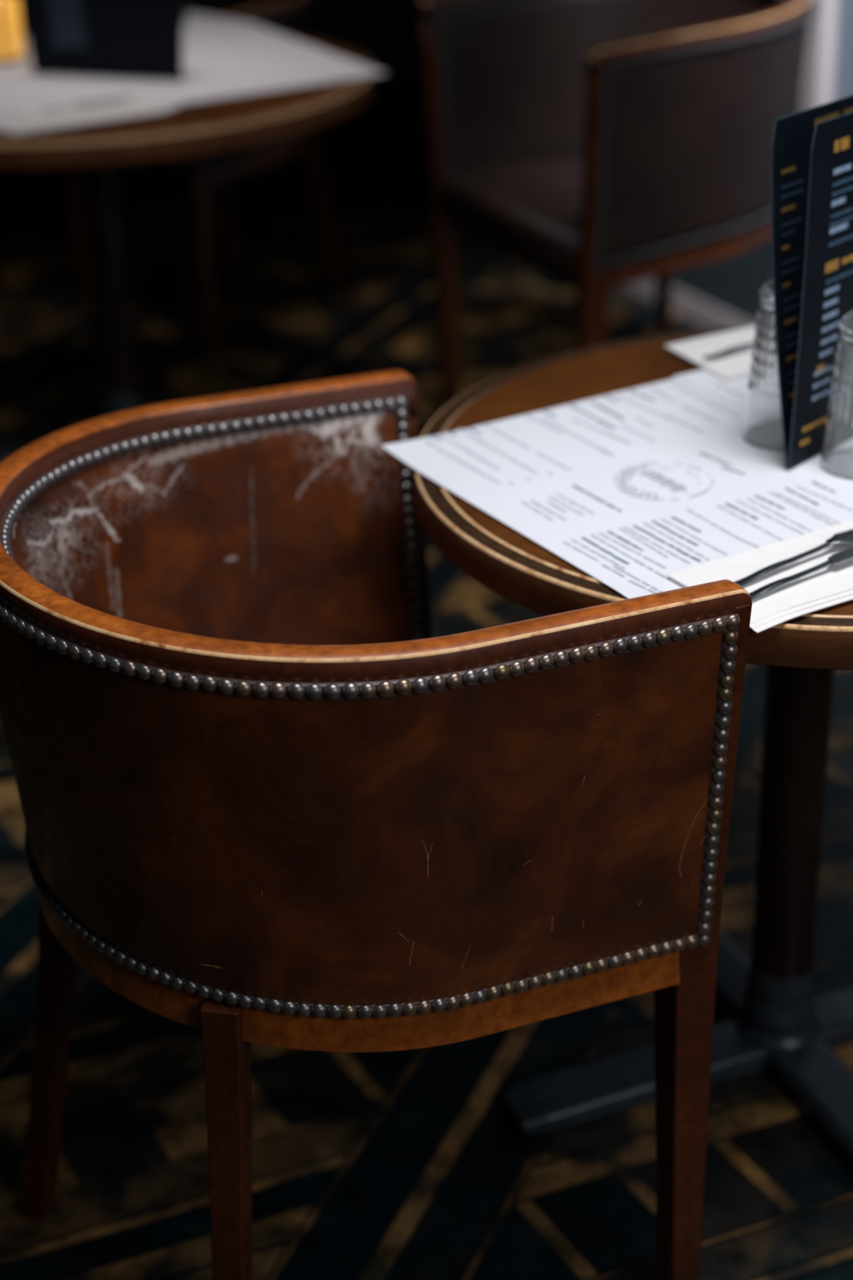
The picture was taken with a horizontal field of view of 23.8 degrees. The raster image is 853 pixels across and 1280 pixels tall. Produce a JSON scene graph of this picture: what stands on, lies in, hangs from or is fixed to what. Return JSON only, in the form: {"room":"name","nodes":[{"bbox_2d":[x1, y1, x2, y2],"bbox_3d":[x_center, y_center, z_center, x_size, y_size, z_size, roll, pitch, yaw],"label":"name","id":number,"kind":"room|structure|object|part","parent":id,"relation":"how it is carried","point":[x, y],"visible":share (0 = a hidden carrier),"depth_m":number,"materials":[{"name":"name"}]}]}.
{"room":"restaurant","nodes":[
{"label":"restaurant","id":0,"kind":"room"},
{"bbox_2d":[0,0,431,208],"bbox_3d":[-0.086,-2.582,5.361,6.400,2.800,0.100,-2,27,0],"label":"wall","id":1,"kind":"structure","parent":0,"point":[381,148],"depth_m":5.88,"materials":[{"name":"black"}]},
{"bbox_2d":[0,194,852,1279],"bbox_3d":[0.001,0.017,3.368,6.400,0.050,8.400,-2,27,0],"label":"floor","id":2,"kind":"structure","parent":0,"point":[411,1164],"depth_m":2.36,"materials":[{"name":"black carpet"}]},
{"bbox_2d":[0,26,373,462],"bbox_3d":[-0.635,-0.734,4.009,1.090,0.750,1.090,-2,27,0],"label":"pedestal table","id":3,"kind":"object","parent":2,"relation":"on","point":[202,127],"visible":0.36,"depth_m":3.60,"materials":[{"name":"brown wood"}]},
{"bbox_3d":[-0.782,-0.384,4.116,0.340,0.030,0.074,-11,28,-18],"label":"arm","id":4,"kind":"part","parent":3,"relation":"part of","materials":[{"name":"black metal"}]},
{"bbox_3d":[-0.686,-0.486,4.312,0.074,0.030,0.340,-11,28,-18],"label":"arm","id":5,"kind":"part","parent":3,"relation":"part of","materials":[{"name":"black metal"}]},
{"bbox_2d":[0,32,184,133],"bbox_3d":[-0.760,-1.071,3.849,0.637,0.001,0.942,-2,27,0],"label":"placemat","id":6,"kind":"object","parent":3,"relation":"on","point":[20,87],"visible":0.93,"depth_m":3.74,"materials":[{"name":"white paper"}]},
{"bbox_2d":[0,0,26,64],"bbox_3d":[-0.844,-1.206,3.988,0.088,0.122,0.088,19,34,35],"label":"candle holder","id":7,"kind":"object","parent":6,"relation":"on","point":[11,43],"visible":1,"depth_m":3.97,"materials":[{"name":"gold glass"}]},
{"bbox_2d":[2,95,169,134],"bbox_3d":[-0.619,-0.924,3.540,0.288,0.003,0.190,-16,30,-25],"label":"napkin","id":8,"kind":"object","parent":6,"relation":"on","point":[138,106],"visible":0.93,"depth_m":3.52,"materials":[{"name":"paper"}]},
{"bbox_2d":[14,96,137,117],"bbox_3d":[-0.616,-0.940,3.559,0.225,0.010,0.016,-15,29,-24],"label":"knife","id":9,"kind":"object","parent":8,"relation":"on","point":[127,97],"visible":1,"depth_m":3.55,"materials":[{"name":"metal"}]},
{"bbox_3d":[-0.666,-0.926,3.534,0.110,0.010,0.012,-15,29,-24],"label":"handle","id":10,"kind":"part","parent":9,"relation":"part of","materials":[{"name":"metal"}]},
{"bbox_3d":[-0.567,-0.956,3.580,0.115,0.002,0.015,-15,29,-24],"label":"blade","id":11,"kind":"part","parent":9,"relation":"part of","materials":[{"name":"metal"}]},
{"bbox_2d":[22,0,182,79],"bbox_3d":[-0.605,-1.209,3.776,0.318,0.299,0.077,8,28,19],"label":"menu stand","id":12,"kind":"object","parent":6,"relation":"on","point":[126,38],"visible":1,"depth_m":3.79,"materials":[{"name":"black"}]},
{"bbox_3d":[-0.601,-1.213,3.786,0.318,0.295,0.053,8,28,19],"label":"panel","id":13,"kind":"part","parent":12,"relation":"part of","materials":[{"name":"black"}]},
{"bbox_2d":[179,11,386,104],"bbox_3d":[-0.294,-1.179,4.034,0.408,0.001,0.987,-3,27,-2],"label":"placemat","id":14,"kind":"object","parent":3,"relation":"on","point":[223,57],"visible":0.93,"depth_m":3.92,"materials":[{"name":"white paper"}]},
{"bbox_2d":[63,0,345,351],"bbox_3d":[-0.513,-1.182,4.871,0.522,0.768,0.596,-24,34,-37],"label":"tub chair","id":15,"kind":"object","parent":2,"relation":"on","point":[194,174],"visible":0.23,"depth_m":4.66,"materials":[{"name":"brown wood"}]},
{"bbox_3d":[-0.865,-1.169,4.912,0.040,0.729,0.059,-24,34,-37],"label":"leg","id":16,"kind":"part","parent":15,"relation":"part of","materials":[{"name":"brown wood"}]},
{"bbox_3d":[-0.688,-1.114,4.723,0.023,0.045,0.486,-24,34,-37],"label":"rail","id":17,"kind":"part","parent":15,"relation":"part of","materials":[{"name":"brown wood"}]},
{"bbox_3d":[-0.539,-1.214,4.829,0.455,0.074,0.476,-24,34,-37],"label":"seat","id":18,"kind":"part","parent":15,"relation":"part of","materials":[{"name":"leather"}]},
{"bbox_3d":[-0.508,-1.005,4.564,0.040,0.729,0.059,-24,34,-37],"label":"leg","id":19,"kind":"part","parent":15,"relation":"part of","materials":[{"name":"brown wood"}]},
{"bbox_3d":[-0.518,-1.148,5.160,0.054,0.448,0.032,-3,27,-2],"label":"leg","id":20,"kind":"part","parent":15,"relation":"part of","materials":[{"name":"brown wood"}]},
{"bbox_3d":[-0.525,-1.356,4.777,0.463,0.333,0.536,-24,34,-37],"label":"panel","id":21,"kind":"part","parent":15,"relation":"part of","materials":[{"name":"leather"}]},
{"bbox_3d":[-0.528,-1.493,4.710,0.504,0.069,0.583,-24,34,-37],"label":"rail","id":22,"kind":"part","parent":15,"relation":"part of","materials":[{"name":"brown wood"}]},
{"bbox_3d":[-0.517,-1.360,4.783,0.486,0.333,0.582,-24,34,-37],"label":"panel","id":23,"kind":"part","parent":15,"relation":"part of","materials":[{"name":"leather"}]},
{"bbox_3d":[-0.510,-1.217,4.858,0.446,0.075,0.544,-24,34,-37],"label":"seat rail","id":24,"kind":"part","parent":15,"relation":"part of","materials":[{"name":"brown wood"}]},
{"bbox_3d":[-0.251,-1.054,4.956,0.039,0.448,0.118,13,31,28],"label":"leg","id":25,"kind":"part","parent":15,"relation":"part of","materials":[{"name":"brown wood"}]},
{"bbox_2d":[0,369,752,1279],"bbox_3d":[-0.117,0.244,1.944,0.566,0.832,0.646,-14,29,-23],"label":"tub chair","id":26,"kind":"object","parent":2,"relation":"on","point":[261,800],"visible":1,"depth_m":1.67,"materials":[{"name":"brown leather"}]},
{"bbox_3d":[-0.386,0.381,2.077,0.128,0.485,0.042,-24,34,-37],"label":"leg","id":27,"kind":"part","parent":26,"relation":"part of","materials":[{"name":"brown wood"}]},
{"bbox_3d":[-0.116,0.051,1.851,0.502,0.361,0.581,-14,29,-23],"label":"panel","id":28,"kind":"part","parent":26,"relation":"part of","materials":[{"name":"leather"}]},
{"bbox_3d":[-0.174,0.516,1.794,0.058,0.485,0.035,4,27,12],"label":"leg","id":29,"kind":"part","parent":26,"relation":"part of","materials":[{"name":"brown wood"}]},
{"bbox_3d":[-0.124,0.210,1.924,0.483,0.081,0.590,-14,29,-23],"label":"seat rail","id":30,"kind":"part","parent":26,"relation":"part of","materials":[{"name":"brown wood"}]},
{"bbox_3d":[-0.127,0.053,1.846,0.527,0.361,0.631,-14,29,-23],"label":"panel","id":31,"kind":"part","parent":26,"relation":"part of","materials":[{"name":"brown leather"}]},
{"bbox_3d":[-0.123,-0.096,1.776,0.546,0.074,0.632,-14,29,-23],"label":"rail","id":32,"kind":"part","parent":26,"relation":"part of","materials":[{"name":"brown wood"}]},
{"bbox_3d":[-0.017,0.094,2.283,0.044,0.789,0.064,-14,29,-23],"label":"leg","id":33,"kind":"part","parent":26,"relation":"part of","materials":[{"name":"brown wood"}]},
{"bbox_3d":[0.241,0.315,1.827,0.044,0.789,0.064,-14,29,-23],"label":"leg","id":34,"kind":"part","parent":26,"relation":"part of","materials":[{"name":"brown wood"}]},
{"bbox_2d":[420,0,816,410],"bbox_3d":[0.416,-0.799,3.908,0.609,0.896,0.696,-13,29,-22],"label":"tub chair","id":35,"kind":"object","parent":2,"relation":"on","point":[597,146],"visible":0.91,"depth_m":3.64,"materials":[{"name":"brown leather"}]},
{"bbox_3d":[0.036,-0.840,4.064,0.047,0.850,0.069,-13,29,-22],"label":"leg","id":36,"kind":"part","parent":35,"relation":"part of","materials":[{"name":"brown wood"}]},
{"bbox_3d":[0.379,-0.841,3.869,0.530,0.086,0.556,-13,29,-22],"label":"seat","id":37,"kind":"part","parent":35,"relation":"part of","materials":[{"name":"leather"}]},
{"bbox_3d":[0.165,-0.750,3.800,0.027,0.052,0.567,-13,29,-22],"label":"rail","id":38,"kind":"part","parent":35,"relation":"part of","materials":[{"name":"brown wood"}]},
{"bbox_3d":[0.298,-0.598,3.568,0.047,0.850,0.069,-13,29,-22],"label":"leg","id":39,"kind":"part","parent":35,"relation":"part of","materials":[{"name":"brown wood"}]},
{"bbox_3d":[0.401,-1.004,3.801,0.541,0.389,0.626,-13,29,-22],"label":"panel","id":40,"kind":"part","parent":35,"relation":"part of","materials":[{"name":"leather"}]},
{"bbox_3d":[0.399,-1.163,3.722,0.588,0.080,0.680,-13,29,-22],"label":"rail","id":41,"kind":"part","parent":35,"relation":"part of","materials":[{"name":"brown wood"}]},
{"bbox_3d":[0.496,-0.758,4.236,0.063,0.522,0.037,5,28,14],"label":"leg","id":42,"kind":"part","parent":35,"relation":"part of","materials":[{"name":"brown wood"}]},
{"bbox_3d":[0.421,-0.839,3.891,0.520,0.088,0.635,-13,29,-22],"label":"seat rail","id":43,"kind":"part","parent":35,"relation":"part of","materials":[{"name":"brown wood"}]},
{"bbox_3d":[0.413,-1.006,3.806,0.567,0.389,0.679,-13,29,-22],"label":"panel","id":44,"kind":"part","parent":35,"relation":"part of","materials":[{"name":"leather"}]},
{"bbox_2d":[414,326,852,1170],"bbox_3d":[0.401,0.143,2.202,0.804,0.750,0.804,-2,27,0],"label":"pedestal table","id":45,"kind":"object","parent":2,"relation":"on","point":[775,1021],"visible":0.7,"depth_m":2.23,"materials":[{"name":"brown wood"}]},
{"bbox_2d":[381,377,852,599],"bbox_3d":[0.251,-0.148,1.955,0.385,0.010,0.519,-17,30,-27],"label":"menu sheet","id":46,"kind":"object","parent":45,"relation":"on","point":[633,488],"visible":0.89,"depth_m":1.97,"materials":[{"name":"white paper"}]},
{"bbox_2d":[666,520,852,633],"bbox_3d":[0.354,-0.064,1.776,0.261,0.007,0.124,-16,30,-26],"label":"napkin","id":47,"kind":"object","parent":46,"relation":"on","point":[832,585],"visible":0.7,"depth_m":1.76,"materials":[{"name":"paper"}]},
{"bbox_2d":[733,528,852,586],"bbox_3d":[0.347,-0.080,1.786,0.213,0.012,0.027,-20,32,-31],"label":"fork","id":48,"kind":"object","parent":47,"relation":"on","point":[846,536],"visible":0.91,"depth_m":1.77,"materials":[{"name":"metal"}]},
{"bbox_3d":[0.309,-0.066,1.762,0.118,0.010,0.012,-20,32,-31],"label":"handle","id":49,"kind":"part","parent":48,"relation":"part of","materials":[{"name":"metal"}]},
{"bbox_2d":[749,546,852,601],"bbox_3d":[0.352,-0.067,1.761,0.227,0.010,0.016,-19,31,-30],"label":"knife","id":50,"kind":"object","parent":47,"relation":"on","point":[847,554],"visible":0.87,"depth_m":1.74,"materials":[{"name":"metal"}]},
{"bbox_3d":[0.306,-0.050,1.731,0.112,0.010,0.012,-19,31,-30],"label":"handle","id":51,"kind":"part","parent":50,"relation":"part of","materials":[{"name":"metal"}]},
{"bbox_3d":[0.398,-0.085,1.788,0.115,0.002,0.015,-19,31,-30],"label":"blade","id":52,"kind":"part","parent":50,"relation":"part of","materials":[{"name":"metal"}]},
{"bbox_2d":[742,280,784,450],"bbox_3d":[0.360,-0.278,2.024,0.080,0.158,0.080,-4,27,-4],"label":"tumbler","id":53,"kind":"object","parent":46,"relation":"on","point":[762,423],"visible":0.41,"depth_m":2.01,"materials":[{"name":"clear glass"}]},
{"bbox_2d":[771,94,852,470],"bbox_3d":[0.409,-0.357,1.980,0.046,0.336,0.210,21,35,38],"label":"menu stand","id":54,"kind":"object","parent":46,"relation":"on","point":[812,148],"visible":0.93,"depth_m":1.92,"materials":[{"name":"black paper"}]},
{"bbox_2d":[820,311,852,479],"bbox_3d":[0.425,-0.239,1.951,0.080,0.150,0.080,-2,27,0],"label":"tumbler","id":55,"kind":"object","parent":46,"relation":"on","point":[837,453],"visible":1,"depth_m":1.94,"materials":[{"name":"clear glass"}]},
{"bbox_3d":[0.253,0.493,2.309,0.340,0.030,0.074,-11,28,-18],"label":"arm","id":56,"kind":"part","parent":45,"relation":"part of","materials":[{"name":"black metal"}]},
{"bbox_2d":[672,368,749,408],"bbox_3d":[0.576,-0.240,2.111,0.385,0.001,0.539,-17,30,-27],"label":"menu sheet","id":57,"kind":"object","parent":45,"relation":"on","point":[734,391],"visible":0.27,"depth_m":2.20,"materials":[{"name":"white paper"}]},
{"bbox_2d":[665,324,755,380],"bbox_3d":[0.405,-0.341,2.317,0.251,0.002,0.130,-16,30,-25],"label":"napkin","id":58,"kind":"object","parent":57,"relation":"on","point":[736,364],"visible":0.41,"depth_m":2.29,"materials":[{"name":"paper"}]},
{"bbox_2d":[702,342,754,360],"bbox_3d":[0.409,-0.347,2.314,0.225,0.010,0.016,-16,30,-26],"label":"knife","id":59,"kind":"object","parent":58,"relation":"on","point":[726,352],"visible":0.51,"depth_m":2.27,"materials":[{"name":"metal"}]},
{"bbox_3d":[0.349,0.391,2.504,0.074,0.030,0.340,-11,28,-18],"label":"arm","id":60,"kind":"part","parent":45,"relation":"part of","materials":[{"name":"black metal"}]},
{"bbox_3d":[0.473,0.530,2.220,0.074,0.030,0.340,-11,28,-18],"label":"arm","id":61,"kind":"part","parent":45,"relation":"part of","materials":[{"name":"black metal"}]},
{"bbox_3d":[0.569,0.429,2.415,0.340,0.030,0.074,-11,28,-18],"label":"arm","id":62,"kind":"part","parent":45,"relation":"part of","materials":[{"name":"black metal"}]},
{"bbox_2d":[800,0,852,111],"bbox_3d":[1.050,-1.673,3.484,0.120,2.800,2.950,-14,29,-22],"label":"wall","id":63,"kind":"structure","parent":0,"point":[842,63],"depth_m":4.10,"materials":[{"name":"grey paint"}]},
{"bbox_2d":[623,277,753,328],"bbox_3d":[1.029,-0.433,4.075,0.018,0.055,2.950,-14,29,-22],"label":"baseboard","id":64,"kind":"structure","parent":63,"relation":"attached to","point":[686,304],"depth_m":4.80,"materials":[{"name":"grey"}]},
{"bbox_2d":[671,236,773,325],"bbox_3d":[0.581,-1.116,4.771,0.012,0.565,0.896,-14,29,-22],"label":"trim","id":65,"kind":"structure","parent":63,"relation":"attached to","point":[732,284],"depth_m":4.63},
{"bbox_2d":[802,0,836,111],"bbox_3d":[0.784,-1.871,3.811,0.030,2.725,0.056,-14,29,-22],"label":"trim","id":66,"kind":"structure","parent":63,"relation":"attached to","point":[817,84],"depth_m":4.13,"materials":[{"name":"white paint"}]}
]}

